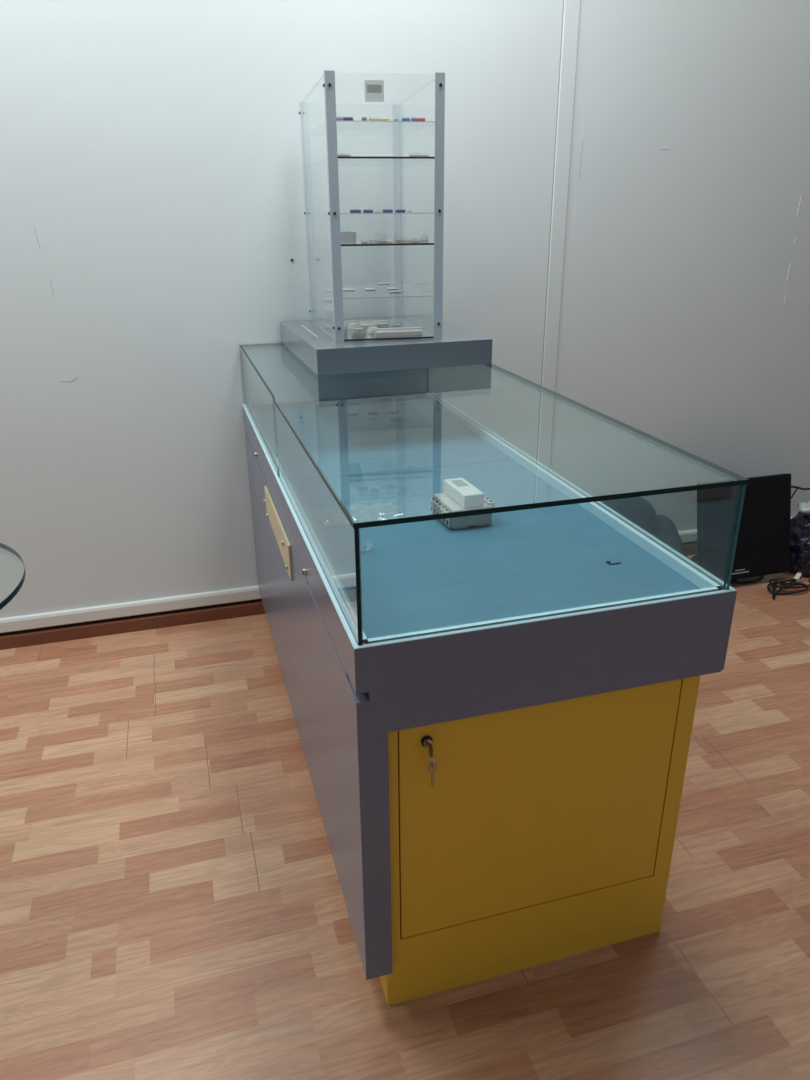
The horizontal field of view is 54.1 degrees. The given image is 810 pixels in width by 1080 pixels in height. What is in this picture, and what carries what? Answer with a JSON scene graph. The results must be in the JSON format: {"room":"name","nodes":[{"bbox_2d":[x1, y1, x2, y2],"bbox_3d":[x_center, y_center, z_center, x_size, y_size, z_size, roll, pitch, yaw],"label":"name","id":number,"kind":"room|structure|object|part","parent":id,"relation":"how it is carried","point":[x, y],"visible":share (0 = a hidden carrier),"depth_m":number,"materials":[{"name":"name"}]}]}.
{"room":"showroom","nodes":[
{"label":"showroom","id":0,"kind":"room"},
{"bbox_2d":[0,0,809,617],"bbox_3d":[-0.286,-1.161,2.561,8.600,3.000,0.103,-7,23,-15],"label":"wall","id":1,"kind":"structure","parent":0,"point":[158,184],"depth_m":2.65,"materials":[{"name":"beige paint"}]},
{"bbox_2d":[0,541,696,649],"bbox_3d":[-0.260,0.214,3.074,8.600,0.066,0.016,-7,23,-15],"label":"baseboard","id":2,"kind":"structure","parent":1,"relation":"attached to","point":[60,633],"depth_m":2.88,"materials":[{"name":"brown wood"}]},
{"bbox_2d":[0,517,792,632],"bbox_3d":[-0.260,0.162,3.053,8.600,0.050,0.016,-7,23,-15],"label":"trim","id":3,"kind":"structure","parent":1,"relation":"attached to","point":[40,620],"depth_m":2.85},
{"bbox_2d":[536,0,580,468],"bbox_3d":[0.537,-1.291,2.709,0.061,2.886,0.006,-7,23,-15],"label":"trim","id":4,"kind":"structure","parent":1,"relation":"attached to","point":[570,15],"depth_m":2.77,"materials":[{"name":"beige paint"}]},
{"bbox_2d":[0,555,809,1079],"bbox_3d":[0.339,1.232,0.702,8.897,0.001,5.414,-7,23,-15],"label":"floor","id":5,"kind":"structure","parent":0,"point":[173,906],"depth_m":1.74,"materials":[{"name":"brown wood"}]},
{"bbox_2d":[0,543,25,609],"bbox_3d":[-1.045,0.452,1.626,0.616,0.750,0.616,-7,23,-15],"label":"round table","id":6,"kind":"object","parent":5,"relation":"on","point":[12,595],"visible":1,"depth_m":1.54,"materials":[{"name":"clear glass"}]},
{"bbox_2d":[239,343,748,1005],"bbox_3d":[0.005,0.091,2.148,0.685,1.000,1.707,-7,23,-15],"label":"display counter","id":7,"kind":"object","parent":5,"relation":"on","point":[552,686],"depth_m":1.47,"materials":[{"name":"grey laminate"}]},
{"bbox_3d":[-0.429,-0.402,2.299,0.006,0.198,0.831,-7,23,-15],"label":"glass","id":8,"kind":"part","parent":7,"relation":"part of","materials":[{"name":"clear glass"}]},
{"bbox_3d":[-0.303,0.214,2.109,0.022,0.603,1.695,-7,23,-15],"label":"panel","id":9,"kind":"part","parent":7,"relation":"part of","materials":[{"name":"grey laminate"}]},
{"bbox_3d":[-0.189,-0.086,1.550,0.006,0.193,0.864,-7,23,-15],"label":"glass","id":10,"kind":"part","parent":7,"relation":"part of","materials":[{"name":"clear glass"}]},
{"bbox_2d":[317,504,398,525],"bbox_3d":[-0.112,-0.061,1.760,0.217,0.020,0.128,-7,23,-15],"label":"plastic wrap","id":11,"kind":"object","parent":7,"relation":"on","point":[386,504],"visible":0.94,"depth_m":1.74,"materials":[{"name":"clear plastic"}]},
{"bbox_2d":[280,315,491,375],"bbox_3d":[-0.081,-0.612,2.445,0.518,0.070,0.610,-7,23,-15],"label":"plinth","id":12,"kind":"object","parent":7,"relation":"on","point":[317,349],"visible":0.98,"depth_m":2.21,"materials":[{"name":"laminate"}]},
{"bbox_2d":[299,70,444,341],"bbox_3d":[-0.104,-0.945,2.298,0.315,0.658,0.474,-7,23,-15],"label":"tower","id":13,"kind":"object","parent":12,"relation":"on","point":[332,128],"visible":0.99,"depth_m":2.14,"materials":[{"name":"glass"}]},
{"bbox_2d":[323,298,333,327],"bbox_3d":[-0.230,-0.698,2.437,0.040,0.085,0.040,-4,23,-10],"label":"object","id":14,"kind":"object","parent":13,"relation":"in","point":[327,302],"visible":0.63,"depth_m":2.42,"materials":[{"name":"white plastic"}]},
{"bbox_3d":[-0.186,-0.857,2.090,0.027,0.658,0.016,-4,23,-9],"label":"corner post","id":15,"kind":"part","parent":13,"relation":"part of","materials":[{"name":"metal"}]},
{"bbox_2d":[329,231,355,243],"bbox_3d":[-0.172,-0.835,2.189,0.064,0.030,0.102,-4,23,-10],"label":"box","id":16,"kind":"object","parent":13,"relation":"on","point":[349,237],"visible":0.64,"depth_m":2.15,"materials":[{"name":"white cardboard"}]},
{"bbox_2d":[348,323,359,330],"bbox_3d":[-0.155,-0.642,2.388,0.036,0.018,0.036,-7,23,-15],"label":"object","id":17,"kind":"object","parent":13,"relation":"in","point":[351,326],"visible":0.92,"depth_m":2.38,"materials":[{"name":"white plastic"}]},
{"bbox_2d":[350,209,360,212],"bbox_3d":[-0.137,-0.911,2.198,0.028,0.009,0.026,-4,23,-10],"label":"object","id":18,"kind":"object","parent":13,"relation":"on","point":[357,210],"visible":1,"depth_m":2.19,"materials":[{"name":"blue plastic"}]},
{"bbox_2d":[351,328,364,337],"bbox_3d":[-0.133,-0.588,2.251,0.042,0.024,0.042,-7,23,-15],"label":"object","id":19,"kind":"object","parent":13,"relation":"in","point":[357,332],"visible":1,"depth_m":2.24,"materials":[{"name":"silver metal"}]},
{"bbox_2d":[363,209,372,212],"bbox_3d":[-0.102,-0.905,2.183,0.024,0.009,0.026,-4,23,-10],"label":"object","id":20,"kind":"object","parent":13,"relation":"on","point":[364,210],"visible":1,"depth_m":2.17,"materials":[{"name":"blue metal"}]},
{"bbox_2d":[360,321,376,328],"bbox_3d":[-0.111,-0.653,2.411,0.050,0.020,0.026,-4,23,-10],"label":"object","id":21,"kind":"object","parent":13,"relation":"in","point":[365,325],"visible":0.88,"depth_m":2.40,"materials":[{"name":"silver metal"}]},
{"bbox_2d":[314,318,423,330],"bbox_3d":[-0.100,-0.645,2.424,0.295,0.003,0.452,-7,23,-15],"label":"shelf","id":22,"kind":"object","parent":13,"relation":"attached to","point":[398,320],"depth_m":2.54,"materials":[{"name":"clear glass"}]},
{"bbox_2d":[304,120,434,135],"bbox_3d":[-0.104,-1.147,2.215,0.295,0.003,0.452,-7,23,-15],"label":"shelf","id":23,"kind":"object","parent":13,"relation":"attached to","point":[344,127],"depth_m":2.16,"materials":[{"name":"clear glass"}]},
{"bbox_2d":[308,158,432,165],"bbox_3d":[-0.104,-1.071,2.247,0.295,0.003,0.452,-7,23,-15],"label":"shelf","id":24,"kind":"object","parent":13,"relation":"attached to","point":[327,161],"depth_m":2.20,"materials":[{"name":"clear glass"}]},
{"bbox_2d":[368,237,376,243],"bbox_3d":[-0.088,-0.814,2.156,0.021,0.016,0.016,-4,23,-10],"label":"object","id":25,"kind":"object","parent":13,"relation":"on","point":[371,240],"visible":1,"depth_m":2.15,"materials":[{"name":"silver metal"}]},
{"bbox_2d":[367,327,377,333],"bbox_3d":[-0.093,-0.616,2.329,0.036,0.016,0.036,-7,23,-15],"label":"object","id":26,"kind":"object","parent":13,"relation":"in","point":[370,330],"visible":0.63,"depth_m":2.32,"materials":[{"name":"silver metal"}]},
{"bbox_2d":[312,283,433,298],"bbox_3d":[-0.101,-0.749,2.381,0.295,0.003,0.452,-7,23,-15],"label":"shelf","id":27,"kind":"object","parent":13,"relation":"attached to","point":[381,291],"depth_m":2.32,"materials":[{"name":"clear glass"}]},
{"bbox_2d":[313,238,433,244],"bbox_3d":[-0.102,-0.875,2.328,0.295,0.003,0.452,-7,23,-15],"label":"shelf","id":28,"kind":"object","parent":13,"relation":"attached to","point":[333,241],"depth_m":2.15,"materials":[{"name":"clear glass"}]},
{"bbox_2d":[323,212,430,214],"bbox_3d":[-0.103,-0.946,2.299,0.295,0.003,0.452,-7,23,-15],"label":"shelf","id":29,"kind":"object","parent":13,"relation":"attached to","point":[329,213],"depth_m":2.14,"materials":[{"name":"clear glass"}]},
{"bbox_2d":[377,238,386,243],"bbox_3d":[-0.063,-0.811,2.152,0.025,0.013,0.016,-4,23,-10],"label":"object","id":30,"kind":"object","parent":13,"relation":"on","point":[379,240],"visible":1,"depth_m":2.15,"materials":[{"name":"silver metal"}]},
{"bbox_2d":[376,320,388,327],"bbox_3d":[-0.074,-0.663,2.434,0.045,0.020,0.026,-4,23,-10],"label":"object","id":31,"kind":"object","parent":13,"relation":"in","point":[383,323],"visible":0.94,"depth_m":2.42,"materials":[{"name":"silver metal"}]},
{"bbox_2d":[382,209,392,212],"bbox_3d":[-0.049,-0.919,2.216,0.026,0.009,0.026,-4,23,-10],"label":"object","id":32,"kind":"object","parent":13,"relation":"on","point":[383,210],"visible":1,"depth_m":2.21,"materials":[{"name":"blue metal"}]},
{"bbox_2d":[391,324,402,327],"bbox_3d":[-0.023,-0.635,2.369,0.036,0.018,0.036,-7,23,-15],"label":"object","id":33,"kind":"object","parent":13,"relation":"in","point":[394,325],"visible":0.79,"depth_m":2.36,"materials":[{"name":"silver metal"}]},
{"bbox_2d":[374,327,421,336],"bbox_3d":[-0.019,-0.596,2.269,0.135,0.022,0.035,-4,23,-10],"label":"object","id":34,"kind":"object","parent":13,"relation":"in","point":[403,331],"visible":1,"depth_m":2.25,"materials":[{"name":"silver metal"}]},
{"bbox_2d":[395,237,402,242],"bbox_3d":[-0.016,-0.816,2.159,0.021,0.016,0.016,-4,23,-10],"label":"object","id":35,"kind":"object","parent":13,"relation":"on","point":[397,239],"visible":0.98,"depth_m":2.15,"materials":[{"name":"silver metal"}]},
{"bbox_2d":[395,210,404,212],"bbox_3d":[-0.013,-0.911,2.198,0.024,0.008,0.026,-4,23,-10],"label":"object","id":36,"kind":"object","parent":13,"relation":"on","point":[396,211],"visible":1,"depth_m":2.19,"materials":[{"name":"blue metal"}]},
{"bbox_2d":[401,117,409,120],"bbox_3d":[0.002,-1.087,2.051,0.020,0.009,0.016,-4,23,-10],"label":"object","id":37,"kind":"object","parent":13,"relation":"on","point":[403,118],"visible":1,"depth_m":2.04,"materials":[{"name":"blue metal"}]},
{"bbox_2d":[403,238,411,242],"bbox_3d":[0.005,-0.819,2.171,0.025,0.013,0.016,-4,23,-10],"label":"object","id":38,"kind":"object","parent":13,"relation":"on","point":[405,240],"visible":0.91,"depth_m":2.16,"materials":[{"name":"silver metal"}]},
{"bbox_2d":[409,153,428,156],"bbox_3d":[0.036,-1.012,2.087,0.050,0.009,0.020,-4,23,-10],"label":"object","id":39,"kind":"object","parent":13,"relation":"on","point":[410,154],"visible":0.94,"depth_m":2.08,"materials":[{"name":"silver metal"}]},
{"bbox_2d":[420,237,427,242],"bbox_3d":[0.052,-0.824,2.178,0.021,0.016,0.016,-4,23,-10],"label":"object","id":40,"kind":"object","parent":13,"relation":"on","point":[422,239],"visible":0.96,"depth_m":2.17,"materials":[{"name":"silver metal"}]},
{"bbox_3d":[0.090,-0.877,2.132,0.025,0.658,0.016,-7,23,-15],"label":"corner post","id":41,"kind":"part","parent":13,"relation":"part of","materials":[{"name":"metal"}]},
{"bbox_2d":[427,742,437,786],"bbox_3d":[0.042,0.370,1.303,0.025,0.084,0.019,15,27,32],"label":"keys","id":42,"kind":"object","parent":7,"relation":"attached to","point":[432,767],"visible":1,"depth_m":1.30,"materials":[{"name":"silver metal"}]},
{"bbox_2d":[431,478,494,529],"bbox_3d":[0.124,-0.082,1.734,0.107,0.075,0.121,-8,24,-18],"label":"module","id":43,"kind":"object","parent":7,"relation":"in","point":[459,495],"visible":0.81,"depth_m":1.70,"materials":[{"name":"grey plastic"}]},
{"bbox_3d":[0.006,-0.368,1.962,0.660,0.008,1.697,-7,23,-15],"label":"glass","id":44,"kind":"part","parent":7,"relation":"part of","materials":[{"name":"clear glass"}]},
{"bbox_3d":[0.243,0.486,1.448,0.528,0.472,0.014,-7,23,-15],"label":"door","id":45,"kind":"part","parent":7,"relation":"part of","materials":[{"name":"yellow laminate"}]},
{"bbox_3d":[0.243,0.035,1.252,0.641,0.193,0.006,-7,23,-15],"label":"glass","id":46,"kind":"part","parent":7,"relation":"part of","materials":[{"name":"clear glass"}]},
{"bbox_3d":[0.319,-0.312,2.085,0.006,0.193,1.695,-7,23,-15],"label":"glass","id":47,"kind":"part","parent":7,"relation":"part of","materials":[{"name":"clear glass"}]},
{"bbox_2d":[600,497,688,558],"bbox_3d":[0.855,0.004,3.151,0.616,0.375,0.273,-2,23,-5],"label":"bag","id":48,"kind":"object","parent":5,"relation":"on","point":[637,510],"visible":0.15,"depth_m":3.06,"materials":[{"name":"black plastic"}]},
{"bbox_2d":[690,473,790,582],"bbox_3d":[1.318,-0.069,3.249,0.417,0.428,0.326,-7,23,-15],"label":"computer monitor","id":49,"kind":"object","parent":5,"relation":"on","point":[763,541],"visible":0.76,"depth_m":3.14,"materials":[{"name":"black plastic"}]},
{"bbox_2d":[791,486,809,498],"bbox_3d":[1.651,-0.205,3.254,0.226,0.043,0.050,-7,23,-15],"label":"cable","id":50,"kind":"object","parent":49,"relation":"attached to","point":[796,487],"visible":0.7,"depth_m":3.24,"materials":[{"name":"black rubber"}]},
{"bbox_2d":[767,571,809,599],"bbox_3d":[1.522,0.179,3.150,0.230,0.045,0.115,-7,23,-15],"label":"cable","id":51,"kind":"object","parent":5,"relation":"on","point":[797,577],"visible":1,"depth_m":3.15,"materials":[{"name":"black plastic"}]},
{"bbox_2d":[790,511,809,576],"bbox_3d":[1.735,-0.010,3.302,0.354,0.270,0.287,-7,23,-15],"label":"plastic bag","id":52,"kind":"object","parent":5,"relation":"on","point":[800,523],"visible":0.68,"depth_m":3.23,"materials":[{"name":"plastic"}]},
{"bbox_2d":[798,499,809,513],"bbox_3d":[1.675,-0.143,3.225,0.164,0.062,0.099,-7,23,-15],"label":"wrapping","id":53,"kind":"object","parent":52,"relation":"on","point":[803,507],"visible":1,"depth_m":3.20,"materials":[{"name":"white plastic"}]}
]}

